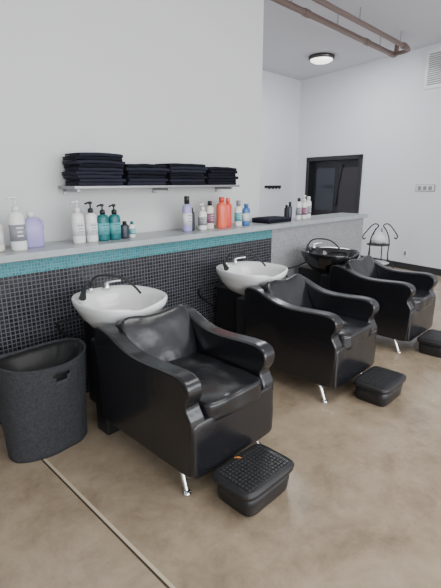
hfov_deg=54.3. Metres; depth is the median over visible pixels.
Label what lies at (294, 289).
cushion
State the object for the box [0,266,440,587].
floor
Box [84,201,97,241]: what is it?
shampoo bottle
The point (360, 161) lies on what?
frame
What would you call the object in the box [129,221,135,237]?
shampoo bottle
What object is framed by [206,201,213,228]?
shampoo bottle
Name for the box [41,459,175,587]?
expansion joint
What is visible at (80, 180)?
towel
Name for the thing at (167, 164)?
towel
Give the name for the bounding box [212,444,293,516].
footrest
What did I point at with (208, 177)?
towel
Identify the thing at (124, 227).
bottle
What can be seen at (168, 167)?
towel
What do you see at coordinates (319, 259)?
bowl
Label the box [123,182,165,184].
towel
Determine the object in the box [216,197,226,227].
shampoo bottle
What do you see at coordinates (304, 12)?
ceiling pipes
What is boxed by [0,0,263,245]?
wall
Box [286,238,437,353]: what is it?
chair
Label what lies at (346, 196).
pane
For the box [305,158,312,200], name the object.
frame
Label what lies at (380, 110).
wall
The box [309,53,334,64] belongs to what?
ceiling lamp
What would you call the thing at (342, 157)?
door frame
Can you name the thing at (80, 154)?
towel
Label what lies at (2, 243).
shampoo bottle
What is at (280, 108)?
wall
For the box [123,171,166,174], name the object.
towel
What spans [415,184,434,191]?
wall switch plate
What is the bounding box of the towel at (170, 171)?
[167,170,205,172]
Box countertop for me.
[0,213,367,263]
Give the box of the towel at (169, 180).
[167,179,203,181]
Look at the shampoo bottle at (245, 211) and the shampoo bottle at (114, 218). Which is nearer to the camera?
the shampoo bottle at (114, 218)
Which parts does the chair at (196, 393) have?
link panel, arm, leg, arm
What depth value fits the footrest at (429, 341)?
3.82 m
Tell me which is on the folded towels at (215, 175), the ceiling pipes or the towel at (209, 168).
the towel at (209, 168)
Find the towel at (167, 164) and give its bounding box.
[159,163,205,166]
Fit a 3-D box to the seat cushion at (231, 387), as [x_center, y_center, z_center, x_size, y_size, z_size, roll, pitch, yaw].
[-0.122,0.484,2.357,0.629,0.135,0.439,14,20,43]
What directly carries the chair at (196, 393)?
on the floor
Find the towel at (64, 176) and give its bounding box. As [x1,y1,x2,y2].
[63,175,121,178]
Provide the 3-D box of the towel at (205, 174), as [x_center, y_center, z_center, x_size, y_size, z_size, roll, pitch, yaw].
[-0.054,-1.099,3.962,0.201,0.030,0.364,13,20,41]
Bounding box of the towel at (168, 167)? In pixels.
[166,166,207,169]
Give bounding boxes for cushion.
[115,304,196,361]
[169,352,260,420]
[260,274,312,308]
[316,309,371,349]
[343,255,378,278]
[412,289,432,310]
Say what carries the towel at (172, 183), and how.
on the towel shelf
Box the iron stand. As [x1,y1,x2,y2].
[362,223,397,268]
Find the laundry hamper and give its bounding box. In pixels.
[0,338,86,462]
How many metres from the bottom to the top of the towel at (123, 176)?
0.031 m
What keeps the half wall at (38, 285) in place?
on the floor
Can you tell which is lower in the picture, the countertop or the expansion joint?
the expansion joint
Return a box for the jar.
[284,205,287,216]
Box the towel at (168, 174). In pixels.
[165,173,203,175]
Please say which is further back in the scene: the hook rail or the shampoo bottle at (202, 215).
the hook rail
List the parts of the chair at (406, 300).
link panel, arm, leg, arm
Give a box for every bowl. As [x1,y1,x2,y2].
[71,285,166,328]
[216,261,287,295]
[301,246,359,272]
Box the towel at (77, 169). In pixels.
[65,167,122,171]
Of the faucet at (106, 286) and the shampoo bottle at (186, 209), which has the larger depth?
the shampoo bottle at (186, 209)
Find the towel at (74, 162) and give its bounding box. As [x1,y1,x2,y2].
[62,160,124,164]
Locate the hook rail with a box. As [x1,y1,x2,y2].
[264,185,280,188]
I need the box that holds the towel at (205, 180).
[204,179,235,181]
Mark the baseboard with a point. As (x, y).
(401, 265)
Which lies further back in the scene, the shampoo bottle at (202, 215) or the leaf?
the leaf
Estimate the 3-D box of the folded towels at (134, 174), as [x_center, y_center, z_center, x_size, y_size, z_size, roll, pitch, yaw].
[-0.627,-0.942,3.396,0.240,0.162,0.400,14,20,43]
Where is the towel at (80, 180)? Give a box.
[66,179,125,181]
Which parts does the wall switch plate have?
plate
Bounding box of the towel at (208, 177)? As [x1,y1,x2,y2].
[207,176,238,178]
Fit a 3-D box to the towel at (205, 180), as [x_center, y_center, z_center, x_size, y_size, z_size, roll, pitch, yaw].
[-0.051,-1.051,3.976,0.361,0.028,0.207,-14,20,-43]
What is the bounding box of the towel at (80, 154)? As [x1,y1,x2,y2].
[65,152,122,157]
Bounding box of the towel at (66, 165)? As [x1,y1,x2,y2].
[64,163,123,167]
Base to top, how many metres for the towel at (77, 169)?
0.029 m
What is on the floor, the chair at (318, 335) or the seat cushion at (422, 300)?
the chair at (318, 335)
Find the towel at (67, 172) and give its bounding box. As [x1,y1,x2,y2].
[62,171,123,174]
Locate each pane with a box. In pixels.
[315,168,334,210]
[337,167,357,212]
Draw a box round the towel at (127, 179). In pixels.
[123,178,167,181]
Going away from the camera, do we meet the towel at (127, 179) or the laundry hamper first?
the laundry hamper
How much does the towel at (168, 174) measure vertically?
0.030 m
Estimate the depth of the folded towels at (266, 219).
4.50 m
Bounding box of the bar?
[334,164,342,205]
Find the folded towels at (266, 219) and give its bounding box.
[252,216,290,223]
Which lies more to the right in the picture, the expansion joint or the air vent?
the air vent
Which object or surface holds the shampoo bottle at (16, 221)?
on the half wall at (38, 285)
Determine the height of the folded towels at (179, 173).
0.174 m
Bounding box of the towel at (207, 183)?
[205,182,235,184]
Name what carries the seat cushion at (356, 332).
on the chair at (318, 335)
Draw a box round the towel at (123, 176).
[121,175,164,178]
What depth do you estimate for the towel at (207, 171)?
3.87 m
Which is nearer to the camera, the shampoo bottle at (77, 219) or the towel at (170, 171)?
the shampoo bottle at (77, 219)
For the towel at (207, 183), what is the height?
0.025 m
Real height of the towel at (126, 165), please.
0.033 m
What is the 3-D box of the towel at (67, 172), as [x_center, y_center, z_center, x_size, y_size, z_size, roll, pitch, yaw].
[-0.918,-0.872,3.106,0.204,0.030,0.378,14,20,42]
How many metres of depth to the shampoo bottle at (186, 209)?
3.66 m
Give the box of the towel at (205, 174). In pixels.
[202,173,235,175]
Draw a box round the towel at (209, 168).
[207,167,236,170]
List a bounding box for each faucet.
[103,279,120,289]
[232,256,245,263]
[311,242,321,248]
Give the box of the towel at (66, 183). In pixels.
[65,182,122,185]
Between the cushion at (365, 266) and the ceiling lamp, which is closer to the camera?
the cushion at (365, 266)
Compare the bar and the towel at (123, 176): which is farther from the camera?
the bar
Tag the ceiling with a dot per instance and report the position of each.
(289, 38)
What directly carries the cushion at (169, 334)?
on the chair at (196, 393)
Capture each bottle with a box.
[0,224,4,251]
[6,196,27,250]
[70,200,85,243]
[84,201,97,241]
[96,204,109,240]
[108,204,120,239]
[121,221,128,238]
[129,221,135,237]
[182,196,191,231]
[192,207,194,230]
[198,203,206,229]
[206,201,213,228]
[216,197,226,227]
[226,198,231,226]
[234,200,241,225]
[242,204,249,225]
[287,202,291,219]
[296,198,301,219]
[301,195,306,218]
[306,196,311,218]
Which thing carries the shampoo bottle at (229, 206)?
on the half wall at (38, 285)
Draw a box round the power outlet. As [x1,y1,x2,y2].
[403,250,407,256]
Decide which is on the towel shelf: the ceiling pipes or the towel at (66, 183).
the towel at (66, 183)
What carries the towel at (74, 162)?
on the folded towels at (90, 168)
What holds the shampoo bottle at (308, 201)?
on the half wall at (38, 285)
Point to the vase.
(378, 238)
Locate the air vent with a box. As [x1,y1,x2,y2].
[423,47,440,89]
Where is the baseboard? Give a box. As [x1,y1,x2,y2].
[360,255,440,275]
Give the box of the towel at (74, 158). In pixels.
[62,156,122,161]
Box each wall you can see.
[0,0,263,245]
[0,213,367,424]
[259,70,300,216]
[295,43,440,268]
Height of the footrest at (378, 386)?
0.146 m
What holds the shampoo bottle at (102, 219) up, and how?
on the half wall at (38, 285)
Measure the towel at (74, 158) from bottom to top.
0.031 m
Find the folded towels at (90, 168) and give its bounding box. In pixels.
[62,152,125,185]
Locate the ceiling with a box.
[262,0,440,80]
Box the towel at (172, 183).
[166,182,205,184]
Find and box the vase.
[371,232,385,243]
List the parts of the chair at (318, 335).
link panel, arm, leg, arm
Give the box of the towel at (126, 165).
[124,164,166,167]
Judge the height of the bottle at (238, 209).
0.245 m
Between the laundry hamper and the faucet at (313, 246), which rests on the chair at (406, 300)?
the faucet at (313, 246)
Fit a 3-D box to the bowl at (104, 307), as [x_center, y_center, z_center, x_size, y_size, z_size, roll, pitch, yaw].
[-0.650,0.117,2.744,0.550,0.228,0.550,14,20,43]
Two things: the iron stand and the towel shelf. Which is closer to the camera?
the towel shelf
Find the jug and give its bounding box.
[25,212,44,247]
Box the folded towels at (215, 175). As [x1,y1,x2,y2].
[202,167,238,184]
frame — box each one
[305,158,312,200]
[308,154,362,161]
[354,154,362,212]
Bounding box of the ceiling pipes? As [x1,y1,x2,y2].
[271,0,410,57]
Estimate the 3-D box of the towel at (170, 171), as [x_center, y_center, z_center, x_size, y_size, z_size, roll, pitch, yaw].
[-0.338,-1.044,3.667,0.217,0.029,0.396,13,20,41]
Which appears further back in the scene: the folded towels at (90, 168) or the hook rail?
the hook rail
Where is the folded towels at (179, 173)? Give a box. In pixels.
[159,163,207,184]
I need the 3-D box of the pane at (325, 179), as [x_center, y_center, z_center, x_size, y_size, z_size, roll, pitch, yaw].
[2.180,-2.187,8.991,0.010,0.860,0.510,-9,17,-32]
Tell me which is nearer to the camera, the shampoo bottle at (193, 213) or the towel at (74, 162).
the towel at (74, 162)
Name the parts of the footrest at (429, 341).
lid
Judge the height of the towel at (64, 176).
0.027 m
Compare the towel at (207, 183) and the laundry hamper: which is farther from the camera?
the towel at (207, 183)
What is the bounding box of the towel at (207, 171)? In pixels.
[205,170,237,173]
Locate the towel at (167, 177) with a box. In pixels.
[165,176,206,178]
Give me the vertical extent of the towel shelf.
0.067 m
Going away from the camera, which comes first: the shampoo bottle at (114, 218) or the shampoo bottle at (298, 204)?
the shampoo bottle at (114, 218)
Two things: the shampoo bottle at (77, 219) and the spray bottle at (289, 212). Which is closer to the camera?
the shampoo bottle at (77, 219)
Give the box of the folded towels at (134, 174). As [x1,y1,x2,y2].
[121,164,168,184]
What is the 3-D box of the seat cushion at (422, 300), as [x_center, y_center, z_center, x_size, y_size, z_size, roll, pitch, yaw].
[1.653,0.023,4.108,0.626,0.136,0.438,14,20,43]
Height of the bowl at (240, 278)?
0.228 m
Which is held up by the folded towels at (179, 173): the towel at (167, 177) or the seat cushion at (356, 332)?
the towel at (167, 177)
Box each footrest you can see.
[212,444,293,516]
[353,366,406,406]
[417,329,440,357]
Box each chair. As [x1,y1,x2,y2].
[56,274,274,496]
[198,252,378,403]
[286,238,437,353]
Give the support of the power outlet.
attached to the wall at (380, 110)
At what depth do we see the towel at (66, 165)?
3.02 m
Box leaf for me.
[311,159,358,215]
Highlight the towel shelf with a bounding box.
[58,185,239,194]
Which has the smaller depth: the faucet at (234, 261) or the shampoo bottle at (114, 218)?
the shampoo bottle at (114, 218)
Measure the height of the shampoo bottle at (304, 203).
0.270 m
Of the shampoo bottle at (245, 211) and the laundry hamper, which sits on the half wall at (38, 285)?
the shampoo bottle at (245, 211)
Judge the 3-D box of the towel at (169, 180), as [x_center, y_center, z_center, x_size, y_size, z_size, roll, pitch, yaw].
[-0.343,-0.972,3.680,0.199,0.027,0.385,13,20,42]
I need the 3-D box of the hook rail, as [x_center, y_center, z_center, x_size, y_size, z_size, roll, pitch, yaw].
[1.117,-2.215,8.924,0.091,0.072,0.540,14,20,43]

